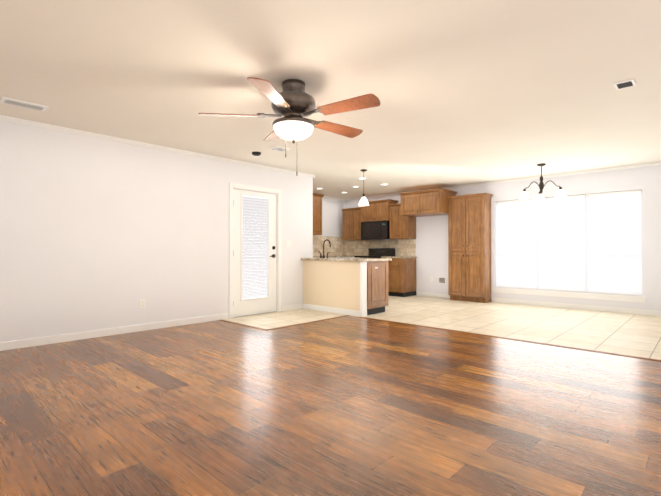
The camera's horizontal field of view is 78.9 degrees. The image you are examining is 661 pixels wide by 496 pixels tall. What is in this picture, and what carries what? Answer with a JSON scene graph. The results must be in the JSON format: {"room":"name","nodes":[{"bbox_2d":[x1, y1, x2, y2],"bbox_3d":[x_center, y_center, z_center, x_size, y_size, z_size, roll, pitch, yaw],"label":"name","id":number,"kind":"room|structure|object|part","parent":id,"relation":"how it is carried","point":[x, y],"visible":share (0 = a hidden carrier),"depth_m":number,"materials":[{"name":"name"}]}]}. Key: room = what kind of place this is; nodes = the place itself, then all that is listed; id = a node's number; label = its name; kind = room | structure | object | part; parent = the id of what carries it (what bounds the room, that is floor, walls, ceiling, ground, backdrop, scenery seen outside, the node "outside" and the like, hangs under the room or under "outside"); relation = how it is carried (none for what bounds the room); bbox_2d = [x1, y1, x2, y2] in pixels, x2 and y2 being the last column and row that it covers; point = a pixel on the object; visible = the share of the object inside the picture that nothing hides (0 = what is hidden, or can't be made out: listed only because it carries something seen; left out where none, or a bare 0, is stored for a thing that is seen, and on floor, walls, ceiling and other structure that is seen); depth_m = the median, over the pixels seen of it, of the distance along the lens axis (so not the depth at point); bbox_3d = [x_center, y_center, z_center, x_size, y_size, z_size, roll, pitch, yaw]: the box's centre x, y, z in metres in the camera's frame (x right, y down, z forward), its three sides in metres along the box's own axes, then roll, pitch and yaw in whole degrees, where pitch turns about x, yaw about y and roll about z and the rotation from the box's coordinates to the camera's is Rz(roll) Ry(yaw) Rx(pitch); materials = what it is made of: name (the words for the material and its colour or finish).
{"room":"empty living room","nodes":[
{"label":"empty living room","id":0,"kind":"room"},
{"bbox_2d":[0,120,312,342],"bbox_3d":[-2.694,-0.146,5.058,0.140,2.440,6.740,0,-1,43],"label":"wall","id":1,"kind":"structure","parent":0,"point":[98,234],"depth_m":4.99,"materials":[{"name":"paint"}]},
{"bbox_2d":[0,313,228,350],"bbox_3d":[-3.197,1.027,4.404,0.012,0.085,4.770,0,-1,43],"label":"baseboard","id":2,"kind":"structure","parent":1,"relation":"attached to","point":[10,345],"depth_m":4.87,"materials":[{"name":"white wood"}]},
{"bbox_2d":[139,299,144,308],"bbox_3d":[-2.440,0.725,5.212,0.008,0.118,0.075,0,-1,43],"label":"outlet","id":3,"kind":"object","parent":1,"relation":"attached to","point":[141,303],"visible":1,"depth_m":5.20,"materials":[{"name":"white plastic"}]},
{"bbox_2d":[0,115,313,177],"bbox_3d":[-2.579,-1.345,5.055,0.042,0.042,6.600,0,-1,43],"label":"crown molding","id":4,"kind":"structure","parent":1,"relation":"attached to","point":[51,127],"depth_m":5.13,"materials":[{"name":"white wood"}]},
{"bbox_2d":[233,189,276,317],"bbox_3d":[-1.242,0.083,6.564,0.184,2.002,0.873,0,-1,43],"label":"door","id":5,"kind":"structure","parent":1,"relation":"in","point":[254,248],"depth_m":6.54,"materials":[{"name":"white"}]},
{"bbox_2d":[229,183,281,318],"bbox_3d":[-1.250,0.042,6.575,0.156,2.085,1.030,0,-1,43],"label":"door frame","id":6,"kind":"structure","parent":1,"relation":"attached to","point":[232,186],"depth_m":6.59,"materials":[{"name":"white wood"}]},
{"bbox_2d":[281,304,302,310],"bbox_3d":[-0.669,1.046,7.085,0.012,0.085,0.500,0,-1,43],"label":"baseboard","id":7,"kind":"structure","parent":1,"relation":"attached to","point":[297,306],"depth_m":7.06,"materials":[{"name":"white wood"}]},
{"bbox_2d":[316,198,343,236],"bbox_3d":[-0.665,-0.112,9.949,0.140,2.440,3.160,0,-1,43],"label":"wall","id":8,"kind":"structure","parent":0,"point":[331,217],"depth_m":10.61,"materials":[{"name":"paint"}]},
{"bbox_2d":[313,193,323,235],"bbox_3d":[-0.501,-0.811,9.776,0.341,0.996,0.514,0,-1,43],"label":"upper cabinet","id":9,"kind":"object","parent":8,"relation":"attached to","point":[317,214],"visible":0.08,"depth_m":9.74,"materials":[{"name":"brown wood"}]},
{"bbox_2d":[313,236,343,255],"bbox_3d":[-0.658,-0.055,9.845,0.011,0.505,3.016,0,-1,43],"label":"tile backsplash","id":10,"kind":"structure","parent":8,"relation":"attached to","point":[341,247],"depth_m":10.48,"materials":[{"name":"tile"}]},
{"bbox_2d":[322,196,343,200],"bbox_3d":[-0.647,-1.312,9.844,0.042,0.042,3.020,0,-1,43],"label":"crown molding","id":11,"kind":"structure","parent":8,"relation":"attached to","point":[333,198],"depth_m":10.60,"materials":[{"name":"white wood"}]},
{"bbox_2d":[0,316,660,495],"bbox_3d":[-0.180,1.106,2.569,6.920,0.100,6.300,0,-1,43],"label":"floor","id":12,"kind":"structure","parent":0,"point":[349,406],"depth_m":2.53,"materials":[{"name":"brown wood"}]},
{"bbox_2d":[221,315,660,360],"bbox_3d":[1.418,1.065,4.265,6.920,0.006,1.680,0,-1,43],"label":"transition strip","id":13,"kind":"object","parent":12,"relation":"on","point":[452,330],"depth_m":5.09,"materials":[{"name":"brown wood"}]},
{"bbox_2d":[0,0,660,198],"bbox_3d":[0.275,-1.421,4.440,9.080,0.100,9.900,0,-1,43],"label":"ceiling","id":14,"kind":"structure","parent":0,"point":[466,92],"depth_m":3.27,"materials":[{"name":"paint"}]},
{"bbox_2d":[0,97,47,111],"bbox_3d":[-2.923,-1.368,3.833,0.180,0.013,0.350,0,-1,43],"label":"ceiling vent","id":15,"kind":"object","parent":14,"relation":"in","point":[20,103],"visible":0.96,"depth_m":3.81,"materials":[{"name":"white metal"}]},
{"bbox_2d":[252,152,260,155],"bbox_3d":[-1.058,-1.344,5.737,0.130,0.034,0.130,0,-1,43],"label":"smoke detector","id":16,"kind":"object","parent":14,"relation":"attached to","point":[256,153],"visible":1,"depth_m":5.70,"materials":[{"name":"black plastic"}]},
{"bbox_2d":[269,146,288,151],"bbox_3d":[-0.704,-1.356,5.500,0.180,0.013,0.220,0,-1,43],"label":"ceiling vent","id":17,"kind":"object","parent":14,"relation":"in","point":[278,148],"visible":1,"depth_m":5.46,"materials":[{"name":"white metal"}]},
{"bbox_2d":[198,77,379,175],"bbox_3d":[-0.267,-0.990,3.383,1.485,0.774,1.460,0,-1,43],"label":"fan","id":18,"kind":"object","parent":14,"relation":"hanging from","point":[293,100],"depth_m":3.24,"materials":[{"name":"brown wood"}]},
{"bbox_3d":[-0.309,-0.962,3.365,0.336,0.112,0.336,0,-1,43],"label":"main fan shade","id":19,"kind":"part","parent":18,"relation":"part of","materials":[{"name":"white glass"}]},
{"bbox_2d":[358,169,368,205],"bbox_3d":[0.576,-1.045,6.957,0.192,0.614,0.192,0,-1,43],"label":"pendant light","id":20,"kind":"object","parent":14,"relation":"hanging from","point":[363,171],"depth_m":6.92,"materials":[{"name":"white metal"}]},
{"bbox_3d":[0.576,-0.810,6.955,0.192,0.145,0.192,0,-1,43],"label":"kitchen pendant light shade","id":21,"kind":"part","parent":20,"relation":"part of","materials":[{"name":"white glass"}]},
{"bbox_2d":[519,163,566,200],"bbox_3d":[3.466,-1.076,6.480,0.649,0.559,0.674,0,-1,43],"label":"dining chandelier","id":22,"kind":"object","parent":14,"relation":"hanging from","point":[541,185],"depth_m":6.46,"materials":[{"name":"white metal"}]},
{"bbox_3d":[3.466,-0.851,6.479,0.649,0.110,0.674,0,-1,43],"label":"dining chandelier shade","id":23,"kind":"part","parent":22,"relation":"part of","materials":[{"name":"white glass"}]},
{"bbox_2d":[613,79,635,89],"bbox_3d":[2.471,-1.372,3.372,0.140,0.011,0.160,0,-1,43],"label":"ceiling vent","id":24,"kind":"object","parent":14,"relation":"in","point":[625,84],"visible":0.94,"depth_m":3.36,"materials":[{"name":"metal"}]},
{"bbox_2d":[303,260,359,310],"bbox_3d":[0.038,0.651,6.848,1.369,0.870,0.120,0,-1,43],"label":"wall","id":25,"kind":"structure","parent":0,"point":[334,284],"depth_m":6.77,"materials":[{"name":"beige paint"}]},
{"bbox_2d":[303,304,366,316],"bbox_3d":[0.042,1.044,6.832,1.369,0.085,0.132,0,-1,43],"label":"baseboard","id":26,"kind":"structure","parent":25,"relation":"attached to","point":[338,310],"depth_m":6.69,"materials":[{"name":"white wood"}]},
{"bbox_2d":[360,261,366,310],"bbox_3d":[0.524,0.606,6.388,0.039,0.784,0.124,0,-1,43],"label":"trim","id":27,"kind":"structure","parent":25,"relation":"attached to","point":[363,286],"depth_m":6.36,"materials":[{"name":"white wood"}]},
{"bbox_2d":[223,295,660,359],"bbox_3d":[1.873,1.131,6.117,8.800,0.100,4.960,0,-1,43],"label":"floor","id":28,"kind":"structure","parent":0,"point":[627,334],"depth_m":5.90,"materials":[{"name":"beige tile"}]},
{"bbox_2d":[354,248,394,257],"bbox_3d":[1.065,0.547,9.782,0.780,1.080,0.682,0,-1,43],"label":"range","id":29,"kind":"object","parent":28,"relation":"on","point":[376,252],"visible":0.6,"depth_m":9.89,"materials":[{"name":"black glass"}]},
{"bbox_2d":[367,261,387,314],"bbox_3d":[0.604,0.651,6.825,0.539,0.870,0.620,0,-1,43],"label":"base cabinet","id":30,"kind":"object","parent":28,"relation":"on","point":[377,290],"visible":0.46,"depth_m":6.58,"materials":[{"name":"brown wood"}]},
{"bbox_2d":[301,258,391,261],"bbox_3d":[0.256,0.198,7.045,1.418,0.040,0.802,0,-1,43],"label":"countertop","id":31,"kind":"structure","parent":30,"relation":"on","point":[354,259],"depth_m":6.71,"materials":[{"name":"stone"}]},
{"bbox_2d":[318,239,330,257],"bbox_3d":[-0.080,0.012,7.255,0.236,0.334,0.207,0,-1,43],"label":"kitchen faucet","id":32,"kind":"object","parent":31,"relation":"on","point":[321,256],"visible":1,"depth_m":7.18,"materials":[{"name":"brown metal"}]},
{"bbox_2d":[388,258,415,296],"bbox_3d":[1.588,0.669,9.345,0.560,0.870,0.654,0,-1,43],"label":"base cabinet","id":33,"kind":"object","parent":28,"relation":"on","point":[401,277],"visible":0.81,"depth_m":9.11,"materials":[{"name":"brown wood"}]},
{"bbox_2d":[381,256,416,257],"bbox_3d":[1.600,0.214,9.354,0.570,0.040,0.630,0,-1,43],"label":"countertop","id":34,"kind":"structure","parent":33,"relation":"on","point":[398,256],"depth_m":9.13,"materials":[{"name":"stone"}]},
{"bbox_2d":[448,193,492,302],"bbox_3d":[2.887,0.006,8.311,0.815,2.182,0.384,0,-1,43],"label":"pantry cabinet","id":35,"kind":"object","parent":28,"relation":"on","point":[469,247],"visible":1,"depth_m":8.17,"materials":[{"name":"brown wood"}]},
{"bbox_3d":[-0.662,0.669,9.390,0.620,0.870,2.356,0,-1,43],"label":"base cabinet","id":36,"kind":"object","parent":28,"relation":"on","visible":0},
{"bbox_2d":[313,256,353,257],"bbox_3d":[-0.334,0.215,9.538,0.898,0.040,3.016,0,-1,43],"label":"countertop","id":37,"kind":"structure","parent":36,"relation":"on","point":[333,256],"depth_m":9.72,"materials":[{"name":"stone"}]},
{"bbox_2d":[344,165,660,310],"bbox_3d":[3.674,-0.126,7.933,8.940,2.440,0.140,0,-1,43],"label":"wall","id":38,"kind":"structure","parent":0,"point":[432,251],"depth_m":7.33,"materials":[{"name":"paint"}]},
{"bbox_2d":[342,207,360,239],"bbox_3d":[0.646,-0.617,10.435,0.647,0.817,0.374,0,-1,43],"label":"upper cabinet","id":39,"kind":"object","parent":38,"relation":"attached to","point":[351,223],"visible":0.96,"depth_m":10.33,"materials":[{"name":"brown wood"}]},
{"bbox_2d":[361,199,397,221],"bbox_3d":[1.196,-0.901,9.899,0.885,0.497,0.404,0,-1,43],"label":"upper cabinet","id":40,"kind":"object","parent":38,"relation":"attached to","point":[377,210],"visible":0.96,"depth_m":9.74,"materials":[{"name":"brown wood"}]},
{"bbox_2d":[361,221,395,239],"bbox_3d":[1.171,-0.425,9.902,0.794,0.443,0.428,0,-1,43],"label":"microwave","id":41,"kind":"object","parent":40,"relation":"attached to","point":[375,230],"visible":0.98,"depth_m":9.73,"materials":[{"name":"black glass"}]},
{"bbox_2d":[344,239,415,255],"bbox_3d":[1.191,-0.053,10.168,2.220,0.505,0.010,0,-1,43],"label":"tile backsplash","id":42,"kind":"structure","parent":38,"relation":"attached to","point":[404,247],"depth_m":10.12,"materials":[{"name":"tile"}]},
{"bbox_2d":[389,203,415,238],"bbox_3d":[1.688,-0.624,9.453,0.524,0.817,0.374,0,-1,43],"label":"upper cabinet","id":43,"kind":"object","parent":38,"relation":"attached to","point":[401,226],"visible":0.83,"depth_m":9.35,"materials":[{"name":"brown wood"}]},
{"bbox_2d":[399,188,456,216],"bbox_3d":[2.137,-0.973,8.799,1.022,0.487,0.714,0,-1,43],"label":"upper cabinet","id":44,"kind":"object","parent":38,"relation":"attached to","point":[430,202],"visible":1,"depth_m":8.52,"materials":[{"name":"brown wood"}]},
{"bbox_2d":[417,292,449,297],"bbox_3d":[2.366,1.059,9.053,0.950,0.085,0.012,0,-1,43],"label":"baseboard","id":45,"kind":"structure","parent":38,"relation":"attached to","point":[418,293],"depth_m":9.08,"materials":[{"name":"white wood"}]},
{"bbox_2d":[439,277,445,283],"bbox_3d":[2.487,0.721,8.942,0.180,0.160,0.007,0,-1,43],"label":"outlet box","id":46,"kind":"object","parent":38,"relation":"attached to","point":[442,280],"visible":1,"depth_m":8.93,"materials":[{"name":"white plastic"}]},
{"bbox_2d":[344,162,660,200],"bbox_3d":[3.560,-1.325,7.923,8.800,0.042,0.042,0,-1,43],"label":"crown molding","id":47,"kind":"structure","parent":38,"relation":"attached to","point":[577,173],"depth_m":7.57,"materials":[{"name":"white wood"}]},
{"bbox_2d":[496,192,642,295],"bbox_3d":[4.272,-0.080,7.416,2.380,1.740,0.060,0,-1,43],"label":"window","id":48,"kind":"structure","parent":38,"relation":"in","point":[569,258],"depth_m":7.30,"materials":[{"name":"white"}]},
{"bbox_2d":[496,190,641,295],"bbox_3d":[4.228,-0.080,7.369,2.356,1.732,0.044,0,-1,43],"label":"window blinds","id":49,"kind":"object","parent":48,"relation":"attached to","point":[605,221],"visible":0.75,"depth_m":7.23,"materials":[{"name":"white plastic"}]},
{"bbox_2d":[492,287,646,302],"bbox_3d":[4.214,0.841,7.348,2.480,0.098,0.110,0,-1,43],"label":"window sill","id":50,"kind":"structure","parent":38,"relation":"attached to","point":[579,295],"depth_m":7.17,"materials":[{"name":"white wood"}]},
{"bbox_2d":[492,298,660,315],"bbox_3d":[5.018,1.042,6.552,4.760,0.085,0.012,0,-1,43],"label":"baseboard","id":51,"kind":"structure","parent":38,"relation":"attached to","point":[513,301],"depth_m":7.10,"materials":[{"name":"white wood"}]}
]}

